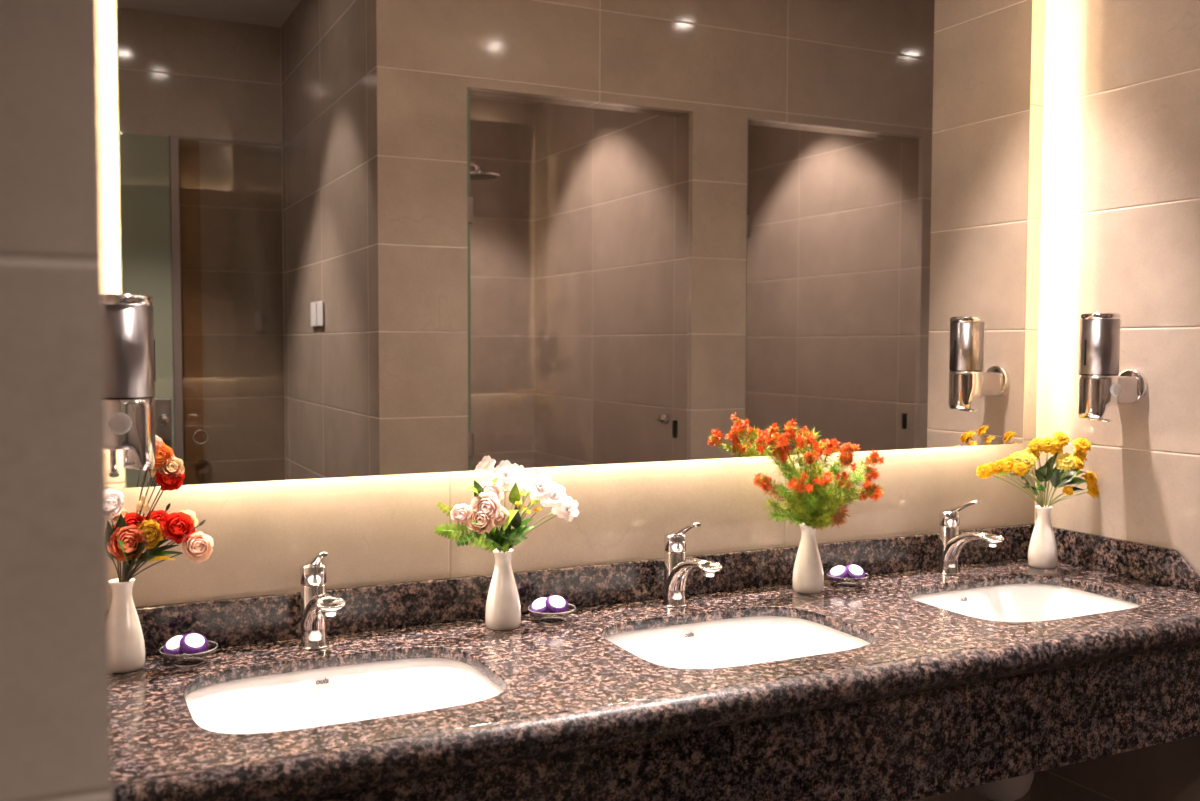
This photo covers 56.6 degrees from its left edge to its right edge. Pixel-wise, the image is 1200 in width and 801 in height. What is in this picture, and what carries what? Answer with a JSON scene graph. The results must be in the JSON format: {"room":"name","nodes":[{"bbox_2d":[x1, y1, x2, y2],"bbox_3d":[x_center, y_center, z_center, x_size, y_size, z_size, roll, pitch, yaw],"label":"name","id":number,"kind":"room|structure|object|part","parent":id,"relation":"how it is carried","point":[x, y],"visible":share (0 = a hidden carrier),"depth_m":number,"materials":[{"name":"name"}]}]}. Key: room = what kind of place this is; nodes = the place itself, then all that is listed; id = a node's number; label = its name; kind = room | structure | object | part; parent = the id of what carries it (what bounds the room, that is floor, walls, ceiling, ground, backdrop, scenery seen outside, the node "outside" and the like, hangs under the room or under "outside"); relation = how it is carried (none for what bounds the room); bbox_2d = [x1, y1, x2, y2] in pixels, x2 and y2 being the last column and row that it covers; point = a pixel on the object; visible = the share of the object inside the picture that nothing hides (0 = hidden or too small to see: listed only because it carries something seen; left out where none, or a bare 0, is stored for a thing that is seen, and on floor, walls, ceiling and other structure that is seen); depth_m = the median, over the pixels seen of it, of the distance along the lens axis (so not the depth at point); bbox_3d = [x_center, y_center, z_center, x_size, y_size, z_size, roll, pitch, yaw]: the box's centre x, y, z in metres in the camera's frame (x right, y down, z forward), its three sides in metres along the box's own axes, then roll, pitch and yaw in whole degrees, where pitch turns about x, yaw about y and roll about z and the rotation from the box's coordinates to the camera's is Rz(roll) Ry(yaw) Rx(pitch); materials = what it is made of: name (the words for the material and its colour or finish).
{"room":"public restroom","nodes":[
{"label":"public restroom","id":0,"kind":"room"},
{"bbox_2d":[0,0,111,800],"bbox_3d":[-0.804,-0.069,0.417,1.124,2.938,0.100,-1,3,-26],"label":"wall","id":1,"kind":"structure","parent":0,"point":[55,712],"depth_m":0.61,"materials":[{"name":"beige tile"}]},
{"bbox_2d":[97,0,1045,800],"bbox_3d":[0.075,-0.172,2.540,2.639,2.938,0.100,-1,3,-26],"label":"wall","id":2,"kind":"structure","parent":0,"point":[379,529],"depth_m":2.41,"materials":[{"name":"beige tile"}]},
{"bbox_2d":[116,0,1032,488],"bbox_3d":[0.119,-0.574,2.441,2.167,1.416,0.080,-1,3,-26],"label":"wall mirror","id":3,"kind":"object","parent":2,"relation":"attached to","point":[365,237],"visible":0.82,"depth_m":2.32,"materials":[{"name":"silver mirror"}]},
{"bbox_2d":[135,523,1034,655],"bbox_3d":[0.100,0.405,2.514,2.439,0.088,0.021,-1,3,-26],"label":"backsplash","id":4,"kind":"structure","parent":2,"relation":"attached to","point":[273,617],"depth_m":2.38,"materials":[{"name":"stone"}]},
{"bbox_2d":[110,557,1199,800],"bbox_3d":[0.244,0.596,2.228,2.439,0.265,0.674,-1,3,-26],"label":"countertop","id":5,"kind":"structure","parent":2,"relation":"attached to","point":[938,701],"depth_m":2.00,"materials":[{"name":"brown stone"}]},
{"bbox_2d":[108,578,144,672],"bbox_3d":[-0.843,0.395,1.966,0.073,0.158,0.073,-1,3,-26],"label":"bud vase","id":6,"kind":"object","parent":5,"relation":"on","point":[126,638],"visible":0.91,"depth_m":1.95,"materials":[{"name":"white ceramic"}]},
{"bbox_2d":[106,435,212,581],"bbox_3d":[-0.771,0.238,1.928,0.188,0.361,0.092,0,3,-7],"label":"flower bouquet","id":7,"kind":"object","parent":6,"relation":"in","point":[132,533],"visible":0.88,"depth_m":1.92,"materials":[{"name":"red plant"}]},
{"bbox_3d":[-0.838,0.177,1.897,0.052,0.052,0.032,-1,3,-26],"label":"flower","id":8,"kind":"part","parent":7,"relation":"part of","materials":[{"name":"white plant"}]},
{"bbox_3d":[-0.841,0.300,1.938,0.002,0.237,0.061,0,3,-5],"label":"stem","id":9,"kind":"part","parent":7,"relation":"part of","materials":[{"name":"green plant"}]},
{"bbox_3d":[-0.841,0.343,1.942,0.002,0.150,0.058,0,3,-6],"label":"stem","id":10,"kind":"part","parent":7,"relation":"part of","materials":[{"name":"brown"}]},
{"bbox_3d":[-0.830,0.193,1.913,0.030,0.029,0.019,-1,3,-26],"label":"flower","id":11,"kind":"part","parent":7,"relation":"part of","materials":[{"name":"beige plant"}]},
{"bbox_3d":[-0.805,0.242,1.900,0.066,0.058,0.038,-1,3,-26],"label":"flower","id":12,"kind":"part","parent":7,"relation":"part of","materials":[{"name":"pink plant"}]},
{"bbox_3d":[-0.809,0.220,1.925,0.059,0.051,0.034,-1,3,-26],"label":"flower","id":13,"kind":"part","parent":7,"relation":"part of","materials":[{"name":"red plant"}]},
{"bbox_3d":[-0.824,0.346,1.950,0.030,0.143,0.054,-1,3,-26],"label":"stem","id":14,"kind":"part","parent":7,"relation":"part of","materials":[{"name":"brown"}]},
{"bbox_3d":[-0.806,0.246,1.939,0.058,0.345,0.080,-1,3,-26],"label":"stem","id":15,"kind":"part","parent":7,"relation":"part of","materials":[{"name":"brown"}]},
{"bbox_3d":[-0.794,0.269,1.942,0.083,0.299,0.087,-1,3,-26],"label":"stem","id":16,"kind":"part","parent":7,"relation":"part of","materials":[{"name":"brown"}]},
{"bbox_3d":[-0.780,0.231,1.924,0.052,0.048,0.031,-1,3,-26],"label":"flower","id":17,"kind":"part","parent":7,"relation":"part of","materials":[{"name":"yellow plant"}]},
{"bbox_3d":[-0.775,0.216,1.946,0.052,0.048,0.032,-1,3,-26],"label":"flower","id":18,"kind":"part","parent":7,"relation":"part of","materials":[{"name":"red plant"}]},
{"bbox_3d":[-0.796,0.278,1.942,0.116,0.280,0.002,1,3,21],"label":"stem","id":19,"kind":"part","parent":7,"relation":"part of","materials":[{"name":"brown"}]},
{"bbox_3d":[-0.781,0.338,1.958,0.120,0.159,0.072,-1,3,-26],"label":"stem","id":20,"kind":"part","parent":7,"relation":"part of","materials":[{"name":"brown"}]},
{"bbox_3d":[-0.762,0.071,1.906,0.026,0.024,0.016,-1,3,-26],"label":"flower","id":21,"kind":"part","parent":7,"relation":"part of","materials":[{"name":"pink plant"}]},
{"bbox_3d":[-0.753,0.093,1.906,0.044,0.042,0.028,-1,3,-26],"label":"flower","id":22,"kind":"part","parent":7,"relation":"part of","materials":[{"name":"orange plant"}]},
{"bbox_3d":[-0.775,0.317,1.956,0.130,0.201,0.079,-1,3,-26],"label":"stem","id":23,"kind":"part","parent":7,"relation":"part of","materials":[{"name":"brown"}]},
{"bbox_3d":[-0.738,0.132,1.911,0.049,0.043,0.028,-1,3,-26],"label":"flower","id":24,"kind":"part","parent":7,"relation":"part of","materials":[{"name":"red plant"}]},
{"bbox_3d":[-0.735,0.115,1.911,0.042,0.036,0.023,-1,3,-26],"label":"flower","id":25,"kind":"part","parent":7,"relation":"part of","materials":[{"name":"beige plant"}]},
{"bbox_3d":[-0.736,0.222,1.939,0.059,0.055,0.034,-1,3,-26],"label":"flower","id":26,"kind":"part","parent":7,"relation":"part of","materials":[{"name":"red plant"}]},
{"bbox_3d":[-0.729,0.214,1.964,0.039,0.040,0.026,-1,3,-26],"label":"flower","id":27,"kind":"part","parent":7,"relation":"part of","materials":[{"name":"beige plant"}]},
{"bbox_3d":[-0.704,0.257,1.946,0.055,0.055,0.033,-1,3,-26],"label":"flower","id":28,"kind":"part","parent":7,"relation":"part of","materials":[{"name":"pink plant"}]},
{"bbox_2d":[159,641,217,666],"bbox_3d":[-0.740,0.458,2.004,0.100,0.029,0.100,-1,3,-26],"label":"soap dish","id":29,"kind":"object","parent":5,"relation":"on","point":[162,653],"visible":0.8,"depth_m":1.99,"materials":[{"name":"silver metal"}]},
{"bbox_2d":[163,635,183,656],"bbox_3d":[-0.761,0.441,2.003,0.049,0.032,0.046,0,3,-11],"label":"soap","id":30,"kind":"object","parent":29,"relation":"on","point":[172,646],"visible":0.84,"depth_m":1.99,"materials":[{"name":"white paper"}]},
{"bbox_2d":[179,632,207,655],"bbox_3d":[-0.729,0.437,1.999,0.049,0.034,0.045,-1,3,-19],"label":"soap","id":31,"kind":"object","parent":29,"relation":"on","point":[190,643],"visible":1,"depth_m":1.99,"materials":[{"name":"white wax"}]},
{"bbox_2d":[299,552,345,649],"bbox_3d":[-0.512,0.373,2.049,0.057,0.196,0.201,-1,3,-26],"label":"tap","id":32,"kind":"object","parent":5,"relation":"on","point":[317,605],"visible":1,"depth_m":2.09,"materials":[{"name":"silver metal"}]},
{"bbox_3d":[-0.523,0.295,2.069,0.031,0.044,0.109,-1,3,-26],"label":"lever","id":33,"kind":"part","parent":32,"relation":"part of","materials":[{"name":"silver metal"}]},
{"bbox_3d":[-0.519,0.409,2.065,0.046,0.119,0.161,-1,3,-26],"label":"spout","id":34,"kind":"part","parent":32,"relation":"part of","materials":[{"name":"silver metal"}]},
{"bbox_2d":[185,658,503,733],"bbox_3d":[-0.428,0.585,1.884,0.580,0.168,0.444,-1,3,-26],"label":"basin","id":35,"kind":"object","parent":5,"relation":"in","point":[371,690],"visible":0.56,"depth_m":2.04,"materials":[{"name":"white ceramic"}]},
{"bbox_2d":[485,549,520,630],"bbox_3d":[-0.197,0.382,2.263,0.073,0.158,0.073,-1,3,-26],"label":"bud vase","id":36,"kind":"object","parent":5,"relation":"on","point":[503,607],"visible":0.94,"depth_m":2.24,"materials":[{"name":"white ceramic"}]},
{"bbox_2d":[435,460,578,552],"bbox_3d":[-0.190,0.263,2.216,0.299,0.286,0.094,-1,3,-26],"label":"flower bouquet","id":37,"kind":"object","parent":36,"relation":"in","point":[485,511],"visible":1,"depth_m":2.20,"materials":[{"name":"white plant"}]},
{"bbox_3d":[-0.270,0.222,2.166,0.043,0.041,0.025,0,3,0],"label":"flower","id":38,"kind":"part","parent":37,"relation":"part of","materials":[{"name":"pink plant"}]},
{"bbox_3d":[-0.232,0.232,2.162,0.051,0.054,0.038,-1,3,-26],"label":"flower","id":39,"kind":"part","parent":37,"relation":"part of","materials":[{"name":"pink plant"}]},
{"bbox_3d":[-0.225,0.209,2.171,0.060,0.062,0.044,-1,3,-26],"label":"flower","id":40,"kind":"part","parent":37,"relation":"part of","materials":[{"name":"pink plant"}]},
{"bbox_3d":[-0.217,0.183,2.195,0.052,0.054,0.040,-1,3,-26],"label":"flower","id":41,"kind":"part","parent":37,"relation":"part of","materials":[{"name":"pink plant"}]},
{"bbox_3d":[-0.201,0.226,2.183,0.037,0.041,0.032,2,3,29],"label":"flower","id":42,"kind":"part","parent":37,"relation":"part of","materials":[{"name":"pink plant"}]},
{"bbox_3d":[-0.187,0.150,2.211,0.058,0.060,0.032,0,3,-6],"label":"flower","id":43,"kind":"part","parent":37,"relation":"part of","materials":[{"name":"white plant"}]},
{"bbox_3d":[-0.164,0.160,2.239,0.051,0.047,0.028,-1,3,-26],"label":"flower","id":44,"kind":"part","parent":37,"relation":"part of","materials":[{"name":"white plant"}]},
{"bbox_3d":[-0.138,0.159,2.251,0.046,0.038,0.023,-1,3,-26],"label":"flower","id":45,"kind":"part","parent":37,"relation":"part of","materials":[{"name":"white plant"}]},
{"bbox_3d":[-0.139,0.315,2.261,0.131,0.179,0.002,0,3,-1],"label":"stem","id":46,"kind":"part","parent":37,"relation":"part of","materials":[{"name":"green plant"}]},
{"bbox_3d":[-0.120,0.170,2.237,0.065,0.064,0.034,-1,3,-26],"label":"flower","id":47,"kind":"part","parent":37,"relation":"part of","materials":[{"name":"white plant"}]},
{"bbox_3d":[-0.092,0.191,2.240,0.063,0.055,0.032,-1,3,-26],"label":"flower","id":48,"kind":"part","parent":37,"relation":"part of","materials":[{"name":"white plant"}]},
{"bbox_3d":[-0.064,0.220,2.244,0.047,0.051,0.019,-1,3,-16],"label":"flower","id":49,"kind":"part","parent":37,"relation":"part of","materials":[{"name":"white plant"}]},
{"bbox_2d":[528,606,575,623],"bbox_3d":[-0.100,0.444,2.314,0.100,0.029,0.100,-1,3,-26],"label":"soap dish","id":50,"kind":"object","parent":5,"relation":"on","point":[529,606],"visible":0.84,"depth_m":2.30,"materials":[{"name":"silver metal"}]},
{"bbox_2d":[530,597,548,615],"bbox_3d":[-0.122,0.428,2.313,0.048,0.032,0.047,0,3,2],"label":"soap","id":51,"kind":"object","parent":50,"relation":"on","point":[539,606],"visible":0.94,"depth_m":2.30,"materials":[{"name":"white paper"}]},
{"bbox_2d":[545,595,567,614],"bbox_3d":[-0.090,0.423,2.308,0.048,0.034,0.046,1,3,7],"label":"soap","id":52,"kind":"object","parent":50,"relation":"on","point":[557,604],"visible":0.98,"depth_m":2.30,"materials":[{"name":"white paper"}]},
{"bbox_2d":[662,523,721,606],"bbox_3d":[0.197,0.357,2.395,0.057,0.196,0.201,-1,3,-26],"label":"tap","id":53,"kind":"object","parent":5,"relation":"on","point":[677,569],"visible":1,"depth_m":2.44,"materials":[{"name":"silver metal"}]},
{"bbox_3d":[0.186,0.280,2.414,0.031,0.044,0.109,-1,3,-26],"label":"lever","id":54,"kind":"part","parent":53,"relation":"part of","materials":[{"name":"silver metal"}]},
{"bbox_3d":[0.190,0.394,2.411,0.046,0.119,0.161,-1,3,-26],"label":"spout","id":55,"kind":"part","parent":53,"relation":"part of","materials":[{"name":"silver metal"}]},
{"bbox_2d":[605,616,870,668],"bbox_3d":[0.273,0.571,2.220,0.580,0.168,0.444,-1,3,-26],"label":"basin","id":56,"kind":"object","parent":5,"relation":"in","point":[741,641],"visible":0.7,"depth_m":2.40,"materials":[{"name":"white ceramic"}]},
{"bbox_2d":[792,523,823,593],"bbox_3d":[0.487,0.367,2.602,0.073,0.158,0.073,-1,3,-26],"label":"bud vase","id":57,"kind":"object","parent":5,"relation":"on","point":[808,574],"visible":0.92,"depth_m":2.58,"materials":[{"name":"white ceramic"}]},
{"bbox_2d":[752,417,885,532],"bbox_3d":[0.494,0.212,2.537,0.372,0.360,0.137,-2,4,-40],"label":"flower bouquet","id":58,"kind":"object","parent":57,"relation":"in","point":[807,504],"visible":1,"depth_m":2.52,"materials":[{"name":"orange plant"}]},
{"bbox_3d":[0.354,0.095,2.440,0.034,0.050,0.045,0,3,-3],"label":"spiky flower","id":59,"kind":"part","parent":58,"relation":"part of","materials":[{"name":"plant"}]},
{"bbox_3d":[0.360,0.181,2.469,0.046,0.046,0.038,0,3,2],"label":"spiky flower","id":60,"kind":"part","parent":58,"relation":"part of","materials":[{"name":"plant"}]},
{"bbox_3d":[0.381,0.095,2.476,0.051,0.072,0.036,0,3,4],"label":"spiky flower","id":61,"kind":"part","parent":58,"relation":"part of","materials":[{"name":"plant"}]},
{"bbox_3d":[0.402,0.122,2.475,0.046,0.038,0.050,-1,3,-26],"label":"spiky flower","id":62,"kind":"part","parent":58,"relation":"part of","materials":[{"name":"plant"}]},
{"bbox_3d":[0.404,0.098,2.463,0.045,0.049,0.046,-1,3,-26],"label":"spiky flower","id":63,"kind":"part","parent":58,"relation":"part of","materials":[{"name":"plant"}]},
{"bbox_3d":[0.421,0.066,2.466,0.039,0.062,0.060,-1,3,-26],"label":"spiky flower","id":64,"kind":"part","parent":58,"relation":"part of","materials":[{"name":"plant"}]},
{"bbox_3d":[0.441,0.181,2.453,0.069,0.054,0.037,1,3,25],"label":"spiky flower","id":65,"kind":"part","parent":58,"relation":"part of","materials":[{"name":"plant"}]},
{"bbox_3d":[0.455,0.090,2.485,0.053,0.042,0.049,1,3,20],"label":"spiky flower","id":66,"kind":"part","parent":58,"relation":"part of","materials":[{"name":"plant"}]},
{"bbox_3d":[0.472,0.080,2.523,0.034,0.048,0.050,-1,3,-26],"label":"spiky flower","id":67,"kind":"part","parent":58,"relation":"part of","materials":[{"name":"plant"}]},
{"bbox_3d":[0.466,0.127,2.462,0.040,0.037,0.040,-1,3,-26],"label":"spiky flower","id":68,"kind":"part","parent":58,"relation":"part of","materials":[{"name":"plant"}]},
{"bbox_3d":[0.496,0.112,2.522,0.050,0.054,0.045,-1,3,-26],"label":"spiky flower","id":69,"kind":"part","parent":58,"relation":"part of","materials":[{"name":"plant"}]},
{"bbox_3d":[0.500,0.175,2.477,0.057,0.037,0.043,-1,3,-26],"label":"spiky flower","id":70,"kind":"part","parent":58,"relation":"part of","materials":[{"name":"plant"}]},
{"bbox_3d":[0.522,0.103,2.506,0.042,0.046,0.055,1,3,20],"label":"spiky flower","id":71,"kind":"part","parent":58,"relation":"part of","materials":[{"name":"plant"}]},
{"bbox_3d":[0.561,0.185,2.562,0.049,0.048,0.040,-1,3,-26],"label":"spiky flower","id":72,"kind":"part","parent":58,"relation":"part of","materials":[{"name":"plant"}]},
{"bbox_3d":[0.567,0.140,2.554,0.057,0.053,0.031,1,3,22],"label":"spiky flower","id":73,"kind":"part","parent":58,"relation":"part of","materials":[{"name":"plant"}]},
{"bbox_3d":[0.573,0.109,2.561,0.048,0.035,0.050,-1,3,-26],"label":"spiky flower","id":74,"kind":"part","parent":58,"relation":"part of","materials":[{"name":"plant"}]},
{"bbox_3d":[0.621,0.209,2.611,0.039,0.058,0.050,0,3,1],"label":"spiky flower","id":75,"kind":"part","parent":58,"relation":"part of","materials":[{"name":"plant"}]},
{"bbox_3d":[0.638,0.172,2.614,0.044,0.051,0.046,2,3,30],"label":"spiky flower","id":76,"kind":"part","parent":58,"relation":"part of","materials":[{"name":"plant"}]},
{"bbox_3d":[0.637,0.134,2.599,0.049,0.046,0.048,-1,3,-26],"label":"spiky flower","id":77,"kind":"part","parent":58,"relation":"part of","materials":[{"name":"plant"}]},
{"bbox_3d":[0.645,0.216,2.614,0.038,0.051,0.057,0,3,-5],"label":"spiky flower","id":78,"kind":"part","parent":58,"relation":"part of","materials":[{"name":"plant"}]},
{"bbox_2d":[826,572,868,587],"bbox_3d":[0.592,0.429,2.660,0.100,0.029,0.100,-1,3,-26],"label":"soap dish","id":79,"kind":"object","parent":5,"relation":"on","point":[827,572],"visible":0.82,"depth_m":2.65,"materials":[{"name":"silver metal"}]},
{"bbox_2d":[828,565,846,580],"bbox_3d":[0.569,0.412,2.658,0.046,0.033,0.048,-1,3,-13],"label":"soap","id":80,"kind":"object","parent":79,"relation":"on","point":[839,572],"visible":1,"depth_m":2.65,"materials":[{"name":"white paper"}]},
{"bbox_2d":[846,564,864,580],"bbox_3d":[0.608,0.410,2.653,0.048,0.034,0.045,1,3,7],"label":"soap","id":81,"kind":"object","parent":79,"relation":"on","point":[854,572],"visible":1,"depth_m":2.64,"materials":[{"name":"white paper"}]},
{"bbox_2d":[936,500,1003,574],"bbox_3d":[0.913,0.342,2.748,0.057,0.196,0.201,-1,3,-26],"label":"tap","id":82,"kind":"object","parent":5,"relation":"on","point":[951,543],"visible":1,"depth_m":2.79,"materials":[{"name":"silver metal"}]},
{"bbox_3d":[0.902,0.264,2.768,0.031,0.044,0.109,-1,3,-26],"label":"lever","id":83,"kind":"part","parent":82,"relation":"part of","materials":[{"name":"silver metal"}]},
{"bbox_3d":[0.906,0.378,2.765,0.046,0.119,0.161,-1,3,-26],"label":"spout","id":84,"kind":"part","parent":82,"relation":"part of","materials":[{"name":"silver metal"}]},
{"bbox_2d":[910,584,1139,621],"bbox_3d":[0.972,0.555,2.561,0.580,0.168,0.444,-1,3,-26],"label":"basin","id":85,"kind":"object","parent":5,"relation":"in","point":[1009,602],"visible":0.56,"depth_m":2.75,"materials":[{"name":"white ceramic"}]},
{"bbox_2d":[974,773,1033,800],"bbox_3d":[0.893,0.781,2.720,0.154,0.300,0.381,-1,3,-26],"label":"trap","id":86,"kind":"object","parent":85,"relation":"attached to","point":[1015,788],"visible":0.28,"depth_m":2.56,"materials":[{"name":"ceramic"}]},
{"bbox_2d":[1028,505,1057,568],"bbox_3d":[1.153,0.354,2.898,0.073,0.158,0.073,-1,3,-26],"label":"bud vase","id":87,"kind":"object","parent":5,"relation":"on","point":[1042,550],"visible":0.98,"depth_m":2.88,"materials":[{"name":"white ceramic"}]},
{"bbox_2d":[976,431,1098,507],"bbox_3d":[1.116,0.228,2.813,0.406,0.303,0.121,-1,3,-26],"label":"flower bouquet","id":88,"kind":"object","parent":87,"relation":"in","point":[1020,463],"visible":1,"depth_m":2.79,"materials":[{"name":"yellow plant"}]},
{"bbox_3d":[0.942,0.174,2.736,0.027,0.038,0.036,-1,3,-26],"label":"flower","id":89,"kind":"part","parent":88,"relation":"part of","materials":[{"name":"yellow plant"}]},
{"bbox_3d":[0.965,0.169,2.746,0.025,0.034,0.032,-1,3,-26],"label":"flower","id":90,"kind":"part","parent":88,"relation":"part of","materials":[{"name":"yellow plant"}]},
{"bbox_3d":[0.988,0.166,2.747,0.032,0.046,0.042,-1,3,-26],"label":"flower","id":91,"kind":"part","parent":88,"relation":"part of","materials":[{"name":"yellow plant"}]},
{"bbox_3d":[1.023,0.159,2.774,0.029,0.038,0.038,-1,3,-26],"label":"flower","id":92,"kind":"part","parent":88,"relation":"part of","materials":[{"name":"yellow plant"}]},
{"bbox_3d":[1.050,0.274,2.818,0.268,0.211,0.050,-1,3,-26],"label":"stem","id":93,"kind":"part","parent":88,"relation":"part of","materials":[{"name":"green plant"}]},
{"bbox_3d":[1.042,0.150,2.774,0.042,0.049,0.048,-1,3,-26],"label":"flower","id":94,"kind":"part","parent":88,"relation":"part of","materials":[{"name":"yellow plant"}]},
{"bbox_3d":[1.038,0.170,2.747,0.031,0.038,0.034,-1,3,-26],"label":"flower","id":95,"kind":"part","parent":88,"relation":"part of","materials":[{"name":"yellow plant"}]},
{"bbox_3d":[1.062,0.271,2.824,0.246,0.217,0.002,-2,4,-37],"label":"stem","id":96,"kind":"part","parent":88,"relation":"part of","materials":[{"name":"green plant"}]},
{"bbox_3d":[1.073,0.270,2.823,0.222,0.219,0.060,-1,3,-26],"label":"stem","id":97,"kind":"part","parent":88,"relation":"part of","materials":[{"name":"green plant"}]},
{"bbox_3d":[1.058,0.150,2.759,0.036,0.043,0.041,-1,3,-26],"label":"flower","id":98,"kind":"part","parent":88,"relation":"part of","materials":[{"name":"yellow plant"}]},
{"bbox_3d":[1.081,0.136,2.792,0.038,0.042,0.043,-1,3,-26],"label":"flower","id":99,"kind":"part","parent":88,"relation":"part of","materials":[{"name":"yellow plant"}]},
{"bbox_3d":[1.088,0.112,2.771,0.034,0.037,0.037,-1,3,-26],"label":"flower","id":100,"kind":"part","parent":88,"relation":"part of","materials":[{"name":"yellow plant"}]},
{"bbox_3d":[1.116,0.113,2.775,0.042,0.043,0.040,-1,3,-26],"label":"flower","id":101,"kind":"part","parent":88,"relation":"part of","materials":[{"name":"yellow plant"}]},
{"bbox_3d":[1.152,0.121,2.814,0.037,0.034,0.035,-1,3,-26],"label":"flower","id":102,"kind":"part","parent":88,"relation":"part of","materials":[{"name":"yellow plant"}]},
{"bbox_3d":[1.155,0.098,2.794,0.042,0.042,0.038,-1,3,-26],"label":"flower","id":103,"kind":"part","parent":88,"relation":"part of","materials":[{"name":"yellow plant"}]},
{"bbox_3d":[1.167,0.154,2.792,0.048,0.049,0.044,-1,3,-26],"label":"flower","id":104,"kind":"part","parent":88,"relation":"part of","materials":[{"name":"yellow plant"}]},
{"bbox_3d":[1.209,0.303,2.883,0.129,0.148,0.002,1,3,13],"label":"stem","id":105,"kind":"part","parent":88,"relation":"part of","materials":[{"name":"green plant"}]},
{"bbox_3d":[1.189,0.229,2.826,0.028,0.027,0.020,-1,3,-26],"label":"flower","id":106,"kind":"part","parent":88,"relation":"part of","materials":[{"name":"yellow plant"}]},
{"bbox_3d":[1.216,0.159,2.837,0.042,0.035,0.032,-1,3,-26],"label":"flower","id":107,"kind":"part","parent":88,"relation":"part of","materials":[{"name":"yellow plant"}]},
{"bbox_3d":[1.230,0.139,2.852,0.038,0.034,0.032,-1,3,-26],"label":"flower","id":108,"kind":"part","parent":88,"relation":"part of","materials":[{"name":"yellow plant"}]},
{"bbox_3d":[1.231,0.113,2.843,0.044,0.040,0.039,-1,3,-26],"label":"flower","id":109,"kind":"part","parent":88,"relation":"part of","materials":[{"name":"yellow plant"}]},
{"bbox_3d":[1.259,0.203,2.861,0.047,0.043,0.032,-1,3,-26],"label":"flower","id":110,"kind":"part","parent":88,"relation":"part of","materials":[{"name":"yellow plant"}]},
{"bbox_3d":[1.270,0.233,2.867,0.040,0.039,0.026,-1,3,-26],"label":"flower","id":111,"kind":"part","parent":88,"relation":"part of","materials":[{"name":"yellow plant"}]},
{"bbox_2d":[1028,0,1199,800],"bbox_3d":[2.352,-0.203,3.272,2.296,2.938,0.582,-1,3,-26],"label":"wall","id":112,"kind":"structure","parent":0,"point":[1120,191],"depth_m":2.77,"materials":[{"name":"beige tile"}]},
{"bbox_2d":[1077,312,1147,421],"bbox_3d":[1.250,-0.082,2.726,0.168,0.266,0.099,-1,3,-26],"label":"soap dispenser","id":113,"kind":"object","parent":112,"relation":"attached to","point":[1101,385],"visible":1,"depth_m":2.68,"materials":[{"name":"silver metal"}]},
{"bbox_3d":[1.215,-0.131,2.711,0.091,0.134,0.091,-1,3,-26],"label":"tank","id":114,"kind":"part","parent":113,"relation":"part of","materials":[{"name":"silver metal"}]},
{"bbox_3d":[1.216,-0.206,2.707,0.092,0.016,0.092,-1,3,-26],"label":"lid","id":115,"kind":"part","parent":113,"relation":"part of","materials":[{"name":"silver metal"}]},
{"bbox_3d":[1.226,0.030,2.724,0.014,0.042,0.056,-1,3,-26],"label":"push lever","id":116,"kind":"part","parent":113,"relation":"part of","materials":[{"name":"silver metal"}]},
{"bbox_3d":[1.267,-0.027,2.741,0.092,0.066,0.073,-1,3,-26],"label":"wall arm","id":117,"kind":"part","parent":113,"relation":"part of","materials":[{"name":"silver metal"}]},
{"bbox_3d":[1.315,-0.036,2.764,0.018,0.088,0.088,-1,3,-26],"label":"wall plate","id":118,"kind":"part","parent":113,"relation":"part of","materials":[{"name":"silver metal"}]},
{"bbox_2d":[1052,527,1199,591],"bbox_3d":[1.298,0.393,2.818,0.020,0.088,0.482,-1,3,-26],"label":"backsplash","id":119,"kind":"structure","parent":112,"relation":"attached to","point":[1141,561],"depth_m":2.77,"materials":[{"name":"stone"}]},
{"bbox_3d":[-0.805,-0.111,1.263,0.265,2.938,1.424,-1,3,-26],"label":"wall","id":120,"kind":"structure","parent":0,"visible":0},
{"bbox_2d":[102,294,155,476],"bbox_3d":[-0.736,-0.022,1.619,0.168,0.266,0.099,-1,3,-26],"label":"soap dispenser","id":121,"kind":"object","parent":120,"relation":"attached to","point":[128,320],"visible":0.59,"depth_m":1.60,"materials":[{"name":"silver metal"}]},
{"bbox_3d":[-0.716,0.089,1.638,0.014,0.042,0.056,-1,3,-26],"label":"push lever","id":122,"kind":"part","parent":121,"relation":"part of","materials":[{"name":"silver metal"}]},
{"bbox_3d":[-0.704,-0.147,1.632,0.092,0.016,0.092,-1,3,-26],"label":"lid","id":123,"kind":"part","parent":121,"relation":"part of","materials":[{"name":"silver metal"}]},
{"bbox_3d":[-0.704,-0.072,1.636,0.091,0.134,0.091,-1,3,-26],"label":"tank","id":124,"kind":"part","parent":121,"relation":"part of","materials":[{"name":"silver metal"}]}
]}

